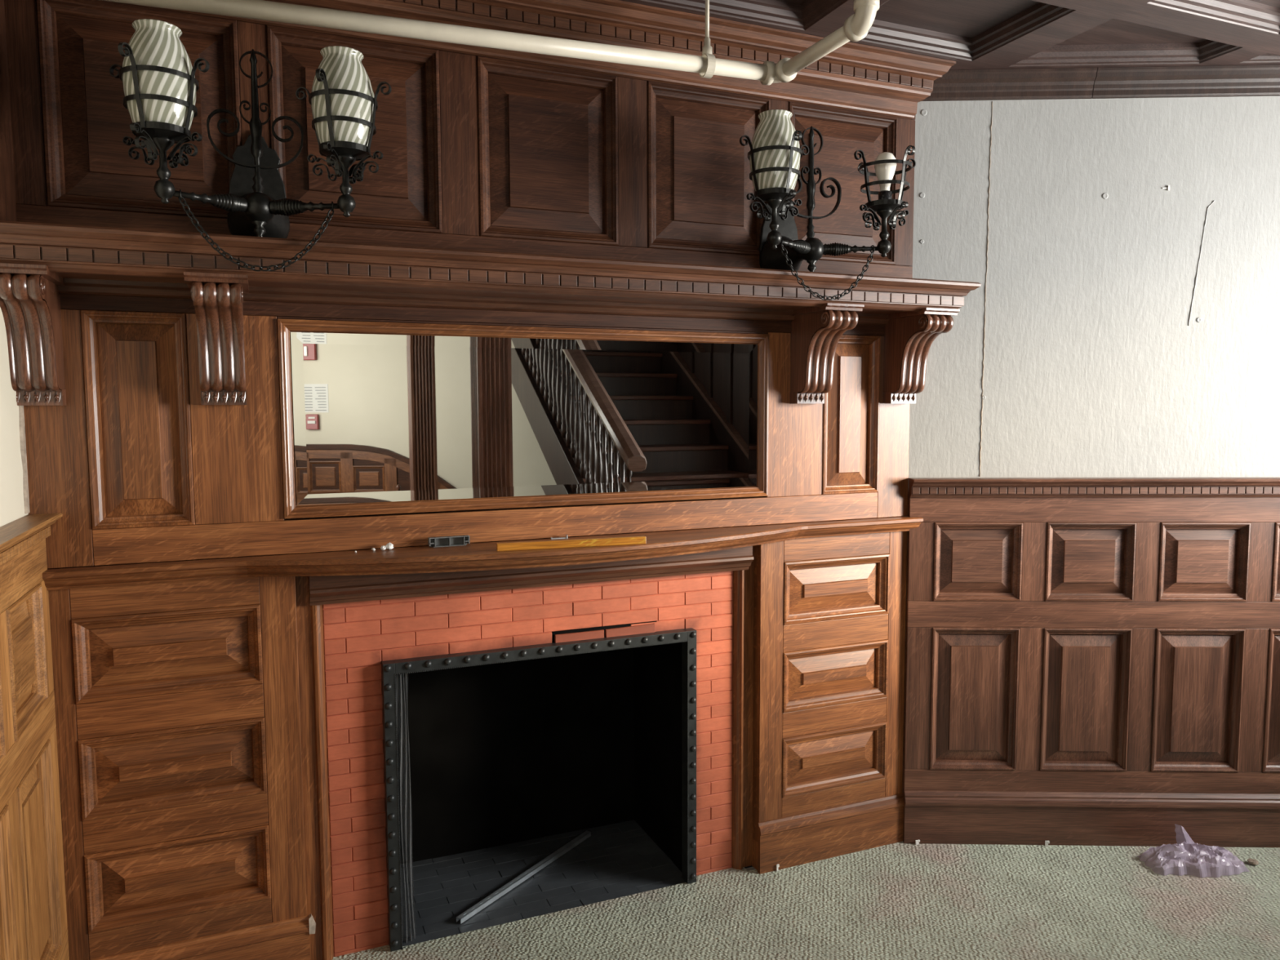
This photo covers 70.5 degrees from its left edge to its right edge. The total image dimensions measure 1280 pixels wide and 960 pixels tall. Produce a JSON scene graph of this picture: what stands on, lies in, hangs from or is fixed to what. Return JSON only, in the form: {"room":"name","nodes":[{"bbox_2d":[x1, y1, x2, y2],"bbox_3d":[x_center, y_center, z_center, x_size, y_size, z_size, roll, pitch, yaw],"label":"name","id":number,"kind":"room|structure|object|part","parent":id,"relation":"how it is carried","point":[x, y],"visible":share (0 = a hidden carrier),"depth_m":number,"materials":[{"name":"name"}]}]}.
{"room":"entrance hall","nodes":[
{"label":"entrance hall","id":0,"kind":"room"},
{"bbox_2d":[0,307,28,609],"bbox_3d":[-0.272,0.224,-0.905,0.140,3.000,7.000,-2,5,-23],"label":"wall","id":1,"kind":"structure","parent":0,"point":[11,495],"depth_m":2.08,"materials":[{"name":"beige paint"}]},
{"bbox_2d":[18,405,30,513],"bbox_3d":[-1.498,-0.542,2.162,0.006,1.250,0.043,-2,5,-23],"label":"trim","id":2,"kind":"structure","parent":1,"relation":"attached to","point":[21,414],"depth_m":2.20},
{"bbox_2d":[0,513,69,959],"bbox_3d":[-0.265,0.980,-0.577,0.073,1.350,6.249,-2,5,-23],"label":"wainscot","id":3,"kind":"structure","parent":1,"relation":"attached to","point":[33,926],"depth_m":2.04,"materials":[{"name":"brown wood"}]},
{"bbox_3d":[-1.239,0.933,1.710,0.020,0.481,0.262,-2,5,-23],"label":"panel","id":4,"kind":"part","parent":3,"relation":"part of","materials":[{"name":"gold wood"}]},
{"bbox_3d":[-1.236,0.430,1.672,0.033,0.286,0.310,-2,5,-23],"label":"panel moulding","id":5,"kind":"part","parent":3,"relation":"part of","materials":[{"name":"brown wood"}]},
{"bbox_3d":[-1.234,0.933,1.712,0.033,0.529,0.310,-2,5,-23],"label":"panel moulding","id":6,"kind":"part","parent":3,"relation":"part of","materials":[{"name":"brown wood"}]},
{"bbox_3d":[-1.394,0.402,2.036,0.020,0.238,0.262,-2,5,-23],"label":"panel","id":7,"kind":"part","parent":3,"relation":"part of","materials":[{"name":"brown wood"}]},
{"bbox_3d":[-0.286,0.409,-0.630,0.034,0.112,6.248,-2,5,-23],"label":"rail","id":8,"kind":"part","parent":3,"relation":"part of","materials":[{"name":"brown wood"}]},
{"bbox_3d":[-1.390,0.402,2.038,0.033,0.286,0.310,-2,5,-23],"label":"panel moulding","id":9,"kind":"part","parent":3,"relation":"part of","materials":[{"name":"brown wood"}]},
{"bbox_3d":[-0.284,0.799,-0.599,0.034,0.096,6.248,-2,5,-23],"label":"rail","id":10,"kind":"part","parent":3,"relation":"part of","materials":[{"name":"brown wood"}]},
{"bbox_3d":[-0.268,0.342,-0.628,0.073,0.069,6.249,-2,5,-23],"label":"chair rail","id":11,"kind":"part","parent":3,"relation":"part of","materials":[{"name":"brown wood"}]},
{"bbox_3d":[-1.392,0.904,2.076,0.020,0.481,0.262,-2,5,-23],"label":"panel","id":12,"kind":"part","parent":3,"relation":"part of","materials":[{"name":"brown wood"}]},
{"bbox_3d":[-1.388,0.904,2.078,0.033,0.529,0.310,-2,5,-23],"label":"panel moulding","id":13,"kind":"part","parent":3,"relation":"part of","materials":[{"name":"brown wood"}]},
{"bbox_3d":[-0.281,1.437,-0.548,0.034,0.124,6.248,-2,5,-23],"label":"rail","id":14,"kind":"part","parent":3,"relation":"part of","materials":[{"name":"brown wood"}]},
{"bbox_2d":[48,25,888,922],"bbox_3d":[-0.351,-0.076,2.865,2.930,3.000,0.100,-2,5,-23],"label":"wall","id":15,"kind":"structure","parent":0,"point":[237,25],"depth_m":2.68,"materials":[{"name":"brown wood"}]},
{"bbox_2d":[0,0,915,278],"bbox_3d":[-0.205,-0.970,2.493,2.684,0.740,0.430,-2,5,-23],"label":"panelling","id":16,"kind":"object","parent":15,"relation":"attached to","point":[561,154],"visible":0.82,"depth_m":2.56,"materials":[{"name":"red wood"}]},
{"bbox_3d":[-1.242,-0.924,2.276,0.439,0.502,0.033,-2,5,-23],"label":"panel moulding","id":17,"kind":"part","parent":16,"relation":"part of","materials":[{"name":"red wood"}]},
{"bbox_3d":[-1.244,-0.924,2.280,0.376,0.438,0.020,-2,5,-23],"label":"panel","id":18,"kind":"part","parent":16,"relation":"part of","materials":[{"name":"red wood"}]},
{"bbox_2d":[109,18,391,271],"bbox_3d":[-0.925,-0.765,2.189,0.598,0.539,0.403,-2,5,-23],"label":"wall sconce","id":19,"kind":"object","parent":16,"relation":"attached to","point":[159,82],"visible":0.98,"depth_m":2.11,"materials":[{"name":"metal"}]},
{"bbox_3d":[-1.068,-0.889,2.014,0.146,0.223,0.146,-2,5,-23],"label":"lamp shade","id":20,"kind":"part","parent":19,"relation":"part of","materials":[{"name":"white glass"}]},
{"bbox_3d":[-1.000,-0.653,2.111,0.042,0.043,0.177,4,6,40],"label":"arm","id":21,"kind":"part","parent":19,"relation":"part of","materials":[{"name":"metal"}]},
{"bbox_3d":[-0.892,-0.571,2.125,0.336,0.161,0.013,-2,5,-23],"label":"chain","id":22,"kind":"part","parent":19,"relation":"part of","materials":[{"name":"metal"}]},
{"bbox_3d":[-0.930,-0.863,2.192,0.032,0.345,0.032,-2,5,-23],"label":"stem","id":23,"kind":"part","parent":19,"relation":"part of","materials":[{"name":"metal"}]},
{"bbox_3d":[-0.809,-0.660,2.191,0.177,0.043,0.042,0,5,4],"label":"arm","id":24,"kind":"part","parent":19,"relation":"part of","materials":[{"name":"metal"}]},
{"bbox_3d":[-0.708,-0.902,2.164,0.146,0.223,0.146,-2,5,-23],"label":"lamp shade","id":25,"kind":"part","parent":19,"relation":"part of","materials":[{"name":"white glass"}]},
{"bbox_3d":[-0.770,-0.942,2.472,0.445,0.502,0.033,-2,5,-23],"label":"panel moulding","id":26,"kind":"part","parent":16,"relation":"part of","materials":[{"name":"red wood"}]},
{"bbox_3d":[-0.772,-0.942,2.477,0.382,0.438,0.020,-2,5,-23],"label":"panel","id":27,"kind":"part","parent":16,"relation":"part of","materials":[{"name":"red wood"}]},
{"bbox_3d":[-0.279,-0.663,2.703,2.679,0.094,0.030,-2,5,-23],"label":"rail","id":28,"kind":"part","parent":16,"relation":"part of","materials":[{"name":"red wood"}]},
{"bbox_3d":[-0.281,-1.262,2.656,2.679,0.102,0.030,-2,5,-23],"label":"rail","id":29,"kind":"part","parent":16,"relation":"part of","materials":[{"name":"red wood"}]},
{"bbox_3d":[-0.270,-0.961,2.685,0.364,0.438,0.020,-2,5,-23],"label":"panel","id":30,"kind":"part","parent":16,"relation":"part of","materials":[{"name":"red wood"}]},
{"bbox_3d":[-0.268,-0.961,2.681,0.428,0.502,0.033,-2,5,-23],"label":"panel moulding","id":31,"kind":"part","parent":16,"relation":"part of","materials":[{"name":"red wood"}]},
{"bbox_3d":[0.218,-0.979,2.888,0.370,0.438,0.020,-2,5,-23],"label":"panel","id":32,"kind":"part","parent":16,"relation":"part of","materials":[{"name":"red wood"}]},
{"bbox_3d":[0.220,-0.979,2.884,0.434,0.502,0.033,-2,5,-23],"label":"panel moulding","id":33,"kind":"part","parent":16,"relation":"part of","materials":[{"name":"red wood"}]},
{"bbox_2d":[739,109,915,300],"bbox_3d":[0.574,-0.814,2.740,0.489,0.539,0.492,1,5,17],"label":"wall sconce","id":34,"kind":"object","parent":16,"relation":"attached to","point":[774,156],"visible":0.98,"depth_m":2.73,"materials":[{"name":"metal"}]},
{"bbox_3d":[0.390,-0.941,2.621,0.146,0.223,0.146,-2,5,-23],"label":"lamp shade","id":35,"kind":"part","parent":34,"relation":"part of","materials":[{"name":"white glass"}]},
{"bbox_3d":[0.458,-0.706,2.717,0.042,0.043,0.177,4,6,40],"label":"arm","id":36,"kind":"part","parent":34,"relation":"part of","materials":[{"name":"metal"}]},
{"bbox_3d":[0.528,-0.915,2.799,0.032,0.345,0.032,-2,5,-23],"label":"stem","id":37,"kind":"part","parent":34,"relation":"part of","materials":[{"name":"metal"}]},
{"bbox_3d":[0.566,-0.623,2.732,0.336,0.161,0.013,-2,5,-23],"label":"chain","id":38,"kind":"part","parent":34,"relation":"part of","materials":[{"name":"metal"}]},
{"bbox_3d":[0.649,-0.713,2.797,0.177,0.043,0.042,0,5,4],"label":"arm","id":39,"kind":"part","parent":34,"relation":"part of","materials":[{"name":"metal"}]},
{"bbox_2d":[878,190,891,199],"bbox_3d":[0.750,-0.854,2.778,0.040,0.060,0.040,-2,5,-23],"label":"bulb socket","id":40,"kind":"object","parent":34,"relation":"attached to","point":[883,194],"depth_m":2.76,"materials":[{"name":"black metal"}]},
{"bbox_3d":[0.750,-0.940,2.772,0.067,0.119,0.067,-2,5,-23],"label":"light bulb","id":41,"kind":"part","parent":34,"relation":"part of","materials":[{"name":"white glass"}]},
{"bbox_3d":[0.683,-0.996,3.082,0.376,0.438,0.020,-2,5,-23],"label":"panel","id":42,"kind":"part","parent":16,"relation":"part of","materials":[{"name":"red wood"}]},
{"bbox_3d":[0.685,-0.996,3.078,0.439,0.502,0.033,-2,5,-23],"label":"panel moulding","id":43,"kind":"part","parent":16,"relation":"part of","materials":[{"name":"red wood"}]},
{"bbox_2d":[119,0,955,119],"bbox_3d":[-0.228,-1.281,2.579,2.720,0.151,0.150,-2,5,-23],"label":"trim","id":44,"kind":"structure","parent":15,"relation":"attached to","point":[855,77],"depth_m":2.70,"materials":[{"name":"brown wood"}]},
{"bbox_2d":[332,841,1279,959],"bbox_3d":[2.044,1.650,-0.040,5.220,0.100,7.262,-2,5,-23],"label":"floor","id":45,"kind":"structure","parent":0,"point":[900,900],"depth_m":2.86,"materials":[{"name":"carpet"}]},
{"bbox_2d":[42,516,923,959],"bbox_3d":[-0.336,0.777,2.971,2.720,1.283,0.839,-2,5,-23],"label":"fireplace","id":46,"kind":"object","parent":45,"relation":"on","point":[441,722],"depth_m":2.79,"materials":[{"name":"brown wood"}]},
{"bbox_3d":[-1.236,0.285,2.376,0.439,0.114,0.030,-2,5,-23],"label":"rail","id":47,"kind":"part","parent":46,"relation":"part of","materials":[{"name":"brown wood"}]},
{"bbox_3d":[-1.234,0.452,2.386,0.440,0.219,0.033,-2,5,-23],"label":"panel moulding","id":48,"kind":"part","parent":46,"relation":"part of","materials":[{"name":"brown wood"}]},
{"bbox_3d":[-1.236,0.452,2.390,0.380,0.160,0.020,-2,5,-23],"label":"panel","id":49,"kind":"part","parent":46,"relation":"part of","materials":[{"name":"brown wood"}]},
{"bbox_3d":[-1.235,0.608,2.401,0.439,0.093,0.030,-2,5,-23],"label":"rail","id":50,"kind":"part","parent":46,"relation":"part of","materials":[{"name":"brown wood"}]},
{"bbox_3d":[-1.233,0.761,2.410,0.440,0.213,0.033,-2,5,-23],"label":"panel moulding","id":51,"kind":"part","parent":46,"relation":"part of","materials":[{"name":"brown wood"}]},
{"bbox_3d":[-1.235,0.760,2.415,0.380,0.154,0.020,-2,5,-23],"label":"panel","id":52,"kind":"part","parent":46,"relation":"part of","materials":[{"name":"brown wood"}]},
{"bbox_3d":[-1.234,0.912,2.426,0.439,0.090,0.030,-2,5,-23],"label":"rail","id":53,"kind":"part","parent":46,"relation":"part of","materials":[{"name":"brown wood"}]},
{"bbox_3d":[-1.232,1.063,2.434,0.440,0.211,0.033,-2,5,-23],"label":"panel moulding","id":54,"kind":"part","parent":46,"relation":"part of","materials":[{"name":"brown wood"}]},
{"bbox_3d":[-1.234,1.063,2.439,0.380,0.152,0.020,-2,5,-23],"label":"panel","id":55,"kind":"part","parent":46,"relation":"part of","materials":[{"name":"brown wood"}]},
{"bbox_3d":[-1.232,1.241,2.452,0.439,0.146,0.030,-2,5,-23],"label":"rail","id":56,"kind":"part","parent":46,"relation":"part of","materials":[{"name":"brown wood"}]},
{"bbox_3d":[-0.905,0.856,2.593,0.015,1.090,0.037,3,6,39],"label":"surround moulding","id":57,"kind":"part","parent":46,"relation":"part of","materials":[{"name":"brown wood"}]},
{"bbox_2d":[380,545,386,550],"bbox_3d":[-0.717,0.190,2.530,0.015,0.014,0.014,-2,5,-23],"label":"crumb","id":58,"kind":"object","parent":46,"relation":"on","point":[383,548],"visible":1,"depth_m":2.53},
{"bbox_2d":[385,542,393,549],"bbox_3d":[-0.703,0.185,2.544,0.019,0.021,0.023,2,5,24],"label":"crumb","id":59,"kind":"object","parent":46,"relation":"on","point":[388,546],"visible":1,"depth_m":2.54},
{"bbox_2d":[395,674,416,943],"bbox_3d":[-0.699,0.977,2.706,0.022,0.828,0.055,4,6,42],"label":"curtain","id":60,"kind":"object","parent":46,"relation":"hanging from","point":[410,939],"depth_m":2.71,"materials":[{"name":"silver metal"}]},
{"bbox_3d":[-0.550,0.176,2.610,0.116,0.027,0.022,-2,5,-24],"label":"plastic bracket","id":61,"kind":"part","parent":46,"relation":"part of","materials":[{"name":"grey plastic"}]},
{"bbox_2d":[42,516,923,590],"bbox_3d":[-0.223,0.211,2.648,2.720,0.050,0.239,-2,5,-23],"label":"mantel shelf","id":62,"kind":"object","parent":46,"relation":"attached to","point":[484,556],"depth_m":2.47,"materials":[{"name":"brown wood"}]},
{"bbox_2d":[0,220,981,568],"bbox_3d":[-0.210,-0.217,2.620,2.770,0.805,0.300,-2,5,-23],"label":"overmantel","id":63,"kind":"object","parent":46,"relation":"on","point":[96,318],"visible":1,"depth_m":2.40,"materials":[{"name":"red wood"}]},
{"bbox_3d":[-1.280,-0.153,2.320,0.234,0.549,0.033,-2,5,-23],"label":"panel moulding","id":64,"kind":"part","parent":63,"relation":"part of","materials":[{"name":"brown wood"}]},
{"bbox_3d":[-1.282,-0.153,2.324,0.182,0.497,0.020,-2,5,-23],"label":"panel","id":65,"kind":"part","parent":63,"relation":"part of","materials":[{"name":"brown wood"}]},
{"bbox_3d":[-0.278,-0.540,2.713,2.679,0.151,0.030,-2,5,-23],"label":"rail","id":66,"kind":"part","parent":63,"relation":"part of","materials":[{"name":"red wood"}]},
{"bbox_3d":[-0.264,-0.514,2.680,2.680,0.034,0.045,-2,5,-23],"label":"bed moulding","id":67,"kind":"part","parent":63,"relation":"part of","materials":[{"name":"brown wood"}]},
{"bbox_3d":[-0.275,0.129,2.766,2.411,0.091,0.030,-2,5,-23],"label":"rail","id":68,"kind":"part","parent":63,"relation":"part of","materials":[{"name":"brown wood"}]},
{"bbox_3d":[-0.192,-0.568,2.584,2.741,0.100,0.270,-2,5,-23],"label":"cornice","id":69,"kind":"part","parent":63,"relation":"part of","materials":[{"name":"brown wood"}]},
{"bbox_3d":[-0.278,-0.460,2.720,1.507,0.006,0.030,-2,5,-23],"label":"rail","id":70,"kind":"part","parent":63,"relation":"part of","materials":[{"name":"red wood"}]},
{"bbox_2d":[276,318,768,519],"bbox_3d":[-0.272,-0.189,2.731,1.508,0.537,0.027,-2,5,-23],"label":"wall mirror","id":71,"kind":"object","parent":63,"relation":"attached to","point":[377,417],"visible":1,"depth_m":2.69,"materials":[{"name":"brown mirror"}]},
{"bbox_3d":[-0.950,-0.163,2.447,0.013,0.537,0.041,4,6,41],"label":"frame moulding","id":72,"kind":"part","parent":71,"relation":"part of","materials":[{"name":"brown wood"}]},
{"bbox_3d":[-0.273,-0.439,2.711,1.508,0.034,0.027,-2,5,-23],"label":"frame moulding","id":73,"kind":"part","parent":71,"relation":"part of","materials":[{"name":"brown wood"}]},
{"bbox_2d":[302,343,749,494],"bbox_3d":[-0.276,-0.189,2.740,1.382,0.411,0.001,-2,5,-23],"label":"mirror glass","id":74,"kind":"object","parent":71,"relation":"attached to","point":[379,418],"depth_m":2.70,"materials":[{"name":"clear mirror"}]},
{"bbox_3d":[-0.271,0.062,2.750,1.508,0.034,0.027,-2,5,-23],"label":"frame moulding","id":75,"kind":"part","parent":71,"relation":"part of","materials":[{"name":"brown wood"}]},
{"bbox_3d":[0.407,-0.214,3.012,0.041,0.537,0.013,0,5,4],"label":"frame moulding","id":76,"kind":"part","parent":71,"relation":"part of","materials":[{"name":"brown wood"}]},
{"bbox_3d":[0.728,-0.228,3.160,0.182,0.497,0.020,-2,5,-23],"label":"panel","id":77,"kind":"part","parent":63,"relation":"part of","materials":[{"name":"brown wood"}]},
{"bbox_3d":[0.730,-0.228,3.156,0.234,0.549,0.033,-2,5,-23],"label":"panel moulding","id":78,"kind":"part","parent":63,"relation":"part of","materials":[{"name":"brown wood"}]},
{"bbox_2d":[456,830,591,924],"bbox_3d":[-0.380,1.352,3.120,0.022,0.016,0.690,3,5,33],"label":"channel","id":79,"kind":"object","parent":46,"relation":"on","point":[544,862],"visible":1,"depth_m":3.08,"materials":[{"name":"metal"}]},
{"bbox_3d":[-0.283,0.945,2.858,1.006,0.866,0.044,-2,5,-23],"label":"firebox frame","id":80,"kind":"part","parent":46,"relation":"part of","materials":[{"name":"metal"}]},
{"bbox_2d":[550,534,568,539],"bbox_3d":[-0.245,0.173,2.745,0.052,0.010,0.012,-2,5,-19],"label":"metal clip","id":81,"kind":"object","parent":46,"relation":"on","point":[566,535],"visible":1,"depth_m":2.75,"materials":[{"name":"metal"}]},
{"bbox_3d":[-0.191,0.180,2.576,0.432,0.021,0.019,-2,5,-17],"label":"wood strip","id":82,"kind":"part","parent":46,"relation":"part of","materials":[{"name":"wood"}]},
{"bbox_3d":[0.336,0.810,3.110,0.037,1.090,0.015,0,5,5],"label":"surround moulding","id":83,"kind":"part","parent":46,"relation":"part of","materials":[{"name":"brown wood"}]},
{"bbox_3d":[0.689,0.991,3.239,0.380,0.152,0.020,-2,5,-23],"label":"panel","id":84,"kind":"part","parent":46,"relation":"part of","materials":[{"name":"brown wood"}]},
{"bbox_3d":[0.688,0.689,3.215,0.380,0.154,0.020,-2,5,-23],"label":"panel","id":85,"kind":"part","parent":46,"relation":"part of","materials":[{"name":"brown wood"}]},
{"bbox_3d":[0.691,1.169,3.252,0.439,0.146,0.030,-2,5,-23],"label":"rail","id":86,"kind":"part","parent":46,"relation":"part of","materials":[{"name":"brown wood"}]},
{"bbox_3d":[0.687,0.380,3.191,0.380,0.160,0.020,-2,5,-23],"label":"panel","id":87,"kind":"part","parent":46,"relation":"part of","materials":[{"name":"brown wood"}]},
{"bbox_3d":[0.689,0.841,3.226,0.439,0.090,0.030,-2,5,-23],"label":"rail","id":88,"kind":"part","parent":46,"relation":"part of","materials":[{"name":"brown wood"}]},
{"bbox_3d":[0.691,0.991,3.235,0.440,0.211,0.033,-2,5,-23],"label":"panel moulding","id":89,"kind":"part","parent":46,"relation":"part of","materials":[{"name":"brown wood"}]},
{"bbox_3d":[0.688,0.536,3.202,0.439,0.093,0.030,-2,5,-23],"label":"rail","id":90,"kind":"part","parent":46,"relation":"part of","materials":[{"name":"brown wood"}]},
{"bbox_3d":[0.690,0.689,3.211,0.440,0.213,0.033,-2,5,-23],"label":"panel moulding","id":91,"kind":"part","parent":46,"relation":"part of","materials":[{"name":"brown wood"}]},
{"bbox_3d":[0.687,0.213,3.176,0.439,0.114,0.030,-2,5,-23],"label":"rail","id":92,"kind":"part","parent":46,"relation":"part of","materials":[{"name":"brown wood"}]},
{"bbox_3d":[0.689,0.380,3.186,0.440,0.219,0.033,-2,5,-23],"label":"panel moulding","id":93,"kind":"part","parent":46,"relation":"part of","materials":[{"name":"brown wood"}]},
{"bbox_2d":[915,840,919,844],"bbox_3d":[1.018,1.328,3.321,0.016,0.016,0.006,-1,5,-13],"label":"clip","id":94,"kind":"object","parent":45,"relation":"on","point":[917,842],"visible":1,"depth_m":3.32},
{"bbox_2d":[1044,840,1049,846],"bbox_3d":[1.484,1.325,3.303,0.014,0.020,0.006,0,5,7],"label":"clip","id":95,"kind":"object","parent":45,"relation":"on","point":[1046,842],"visible":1,"depth_m":3.30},
{"bbox_2d":[1137,823,1249,877],"bbox_3d":[1.931,1.283,3.164,0.339,0.120,0.185,0,5,-1],"label":"plastic bag","id":96,"kind":"object","parent":45,"relation":"on","point":[1184,857],"visible":1,"depth_m":3.13,"materials":[{"name":"purple plastic"}]},
{"bbox_2d":[1247,857,1258,865],"bbox_3d":[2.143,1.335,3.169,0.033,0.018,0.031,2,5,30],"label":"crumb","id":97,"kind":"object","parent":45,"relation":"on","point":[1254,862],"visible":1,"depth_m":3.16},
{"bbox_2d":[619,0,1279,70],"bbox_3d":[2.181,-1.208,-0.184,5.340,0.120,7.500,-2,5,-23],"label":"ceiling","id":98,"kind":"structure","parent":0,"point":[975,34],"depth_m":2.81,"materials":[{"name":"brown wood"}]},
{"bbox_2d":[100,0,879,84],"bbox_3d":[-0.444,-1.246,2.293,2.039,0.286,0.429,-1,5,-7],"label":"pipe","id":99,"kind":"object","parent":98,"relation":"hanging from","point":[855,28],"visible":1,"depth_m":2.30,"materials":[{"name":"white metal"}]},
{"bbox_2d":[698,0,715,78],"bbox_3d":[0.187,-1.263,2.516,0.028,0.282,0.059,-2,5,-23],"label":"hanger","id":100,"kind":"object","parent":98,"relation":"attached to","point":[707,50],"visible":0.94,"depth_m":2.51,"materials":[{"name":"beige paint"}]},
{"bbox_3d":[0.186,-1.304,2.513,0.011,0.200,0.012,-2,5,-23],"label":"rod","id":101,"kind":"part","parent":100,"relation":"part of","materials":[{"name":"beige paint"}]},
{"bbox_2d":[888,96,1279,792],"bbox_3d":[2.284,-0.119,3.267,2.734,3.000,0.126,0,5,2],"label":"wall","id":102,"kind":"structure","parent":0,"point":[1122,320],"depth_m":3.19,"materials":[{"name":"paint"}]},
{"bbox_2d":[922,67,1097,101],"bbox_3d":[1.260,-1.361,3.121,0.600,0.089,0.042,0,5,2],"label":"trim","id":103,"kind":"structure","parent":102,"relation":"attached to","point":[1069,82],"depth_m":3.12,"materials":[{"name":"brown wood"}]},
{"bbox_2d":[902,477,1279,847],"bbox_3d":[2.205,0.666,3.240,2.474,1.350,0.079,0,5,2],"label":"wainscot","id":104,"kind":"structure","parent":102,"relation":"attached to","point":[1100,609],"depth_m":3.27,"materials":[{"name":"brown wood"}]},
{"bbox_3d":[1.216,0.795,3.310,0.265,0.481,0.020,0,5,2],"label":"panel","id":105,"kind":"part","parent":104,"relation":"part of","materials":[{"name":"brown wood"}]},
{"bbox_3d":[1.216,0.796,3.305,0.313,0.529,0.033,0,5,2],"label":"panel moulding","id":106,"kind":"part","parent":104,"relation":"part of","materials":[{"name":"brown wood"}]},
{"bbox_3d":[1.214,0.293,3.270,0.265,0.238,0.020,0,5,2],"label":"panel","id":107,"kind":"part","parent":104,"relation":"part of","materials":[{"name":"brown wood"}]},
{"bbox_3d":[1.214,0.293,3.265,0.313,0.286,0.033,0,5,2],"label":"panel moulding","id":108,"kind":"part","parent":104,"relation":"part of","materials":[{"name":"brown wood"}]},
{"bbox_3d":[1.614,0.795,3.297,0.265,0.481,0.020,0,5,2],"label":"panel","id":109,"kind":"part","parent":104,"relation":"part of","materials":[{"name":"brown wood"}]},
{"bbox_3d":[1.614,0.795,3.292,0.313,0.529,0.033,0,5,2],"label":"panel moulding","id":110,"kind":"part","parent":104,"relation":"part of","materials":[{"name":"brown wood"}]},
{"bbox_3d":[1.612,0.292,3.257,0.265,0.238,0.020,0,5,2],"label":"panel","id":111,"kind":"part","parent":104,"relation":"part of","materials":[{"name":"brown wood"}]},
{"bbox_3d":[1.612,0.292,3.252,0.313,0.286,0.033,0,5,2],"label":"panel moulding","id":112,"kind":"part","parent":104,"relation":"part of","materials":[{"name":"brown wood"}]},
{"bbox_3d":[2.207,1.238,3.296,2.474,0.201,0.046,0,5,2],"label":"skirting","id":113,"kind":"part","parent":104,"relation":"part of","materials":[{"name":"brown wood"}]},
{"bbox_3d":[2.207,1.120,3.299,2.473,0.124,0.022,0,5,2],"label":"rail","id":114,"kind":"part","parent":104,"relation":"part of","materials":[{"name":"brown wood"}]},
{"bbox_3d":[2.205,0.482,3.248,2.473,0.096,0.022,0,5,2],"label":"rail","id":115,"kind":"part","parent":104,"relation":"part of","materials":[{"name":"brown wood"}]},
{"bbox_3d":[2.203,0.092,3.217,2.473,0.112,0.022,0,5,2],"label":"rail","id":116,"kind":"part","parent":104,"relation":"part of","materials":[{"name":"brown wood"}]},
{"bbox_3d":[2.202,0.028,3.186,2.474,0.069,0.073,0,5,2],"label":"chair rail","id":117,"kind":"part","parent":104,"relation":"part of","materials":[{"name":"brown wood"}]},
{"bbox_3d":[2.012,0.794,3.284,0.265,0.481,0.020,0,5,2],"label":"panel","id":118,"kind":"part","parent":104,"relation":"part of","materials":[{"name":"brown wood"}]},
{"bbox_3d":[2.011,0.795,3.280,0.313,0.529,0.033,0,5,2],"label":"panel moulding","id":119,"kind":"part","parent":104,"relation":"part of","materials":[{"name":"brown wood"}]},
{"bbox_3d":[2.010,0.291,3.244,0.265,0.238,0.020,0,5,2],"label":"panel","id":120,"kind":"part","parent":104,"relation":"part of","materials":[{"name":"brown wood"}]},
{"bbox_3d":[2.009,0.292,3.240,0.313,0.286,0.033,0,5,2],"label":"panel moulding","id":121,"kind":"part","parent":104,"relation":"part of","materials":[{"name":"brown wood"}]},
{"bbox_3d":[2.409,0.794,3.267,0.313,0.529,0.033,0,5,2],"label":"panel moulding","id":122,"kind":"part","parent":104,"relation":"part of","materials":[{"name":"brown wood"}]},
{"bbox_3d":[2.409,0.794,3.272,0.265,0.481,0.020,0,5,2],"label":"panel","id":123,"kind":"part","parent":104,"relation":"part of","materials":[{"name":"brown wood"}]},
{"bbox_3d":[2.407,0.291,3.227,0.313,0.286,0.033,0,5,2],"label":"panel moulding","id":124,"kind":"part","parent":104,"relation":"part of","materials":[{"name":"brown wood"}]},
{"bbox_3d":[2.407,0.291,3.232,0.265,0.238,0.020,0,5,2],"label":"panel","id":125,"kind":"part","parent":104,"relation":"part of","materials":[{"name":"brown wood"}]},
{"bbox_2d":[1091,64,1279,98],"bbox_3d":[2.527,-1.364,3.081,1.932,0.089,0.043,0,5,2],"label":"trim","id":126,"kind":"structure","parent":102,"relation":"attached to","point":[1223,81],"depth_m":3.10,"materials":[{"name":"brown wood"}]}
]}

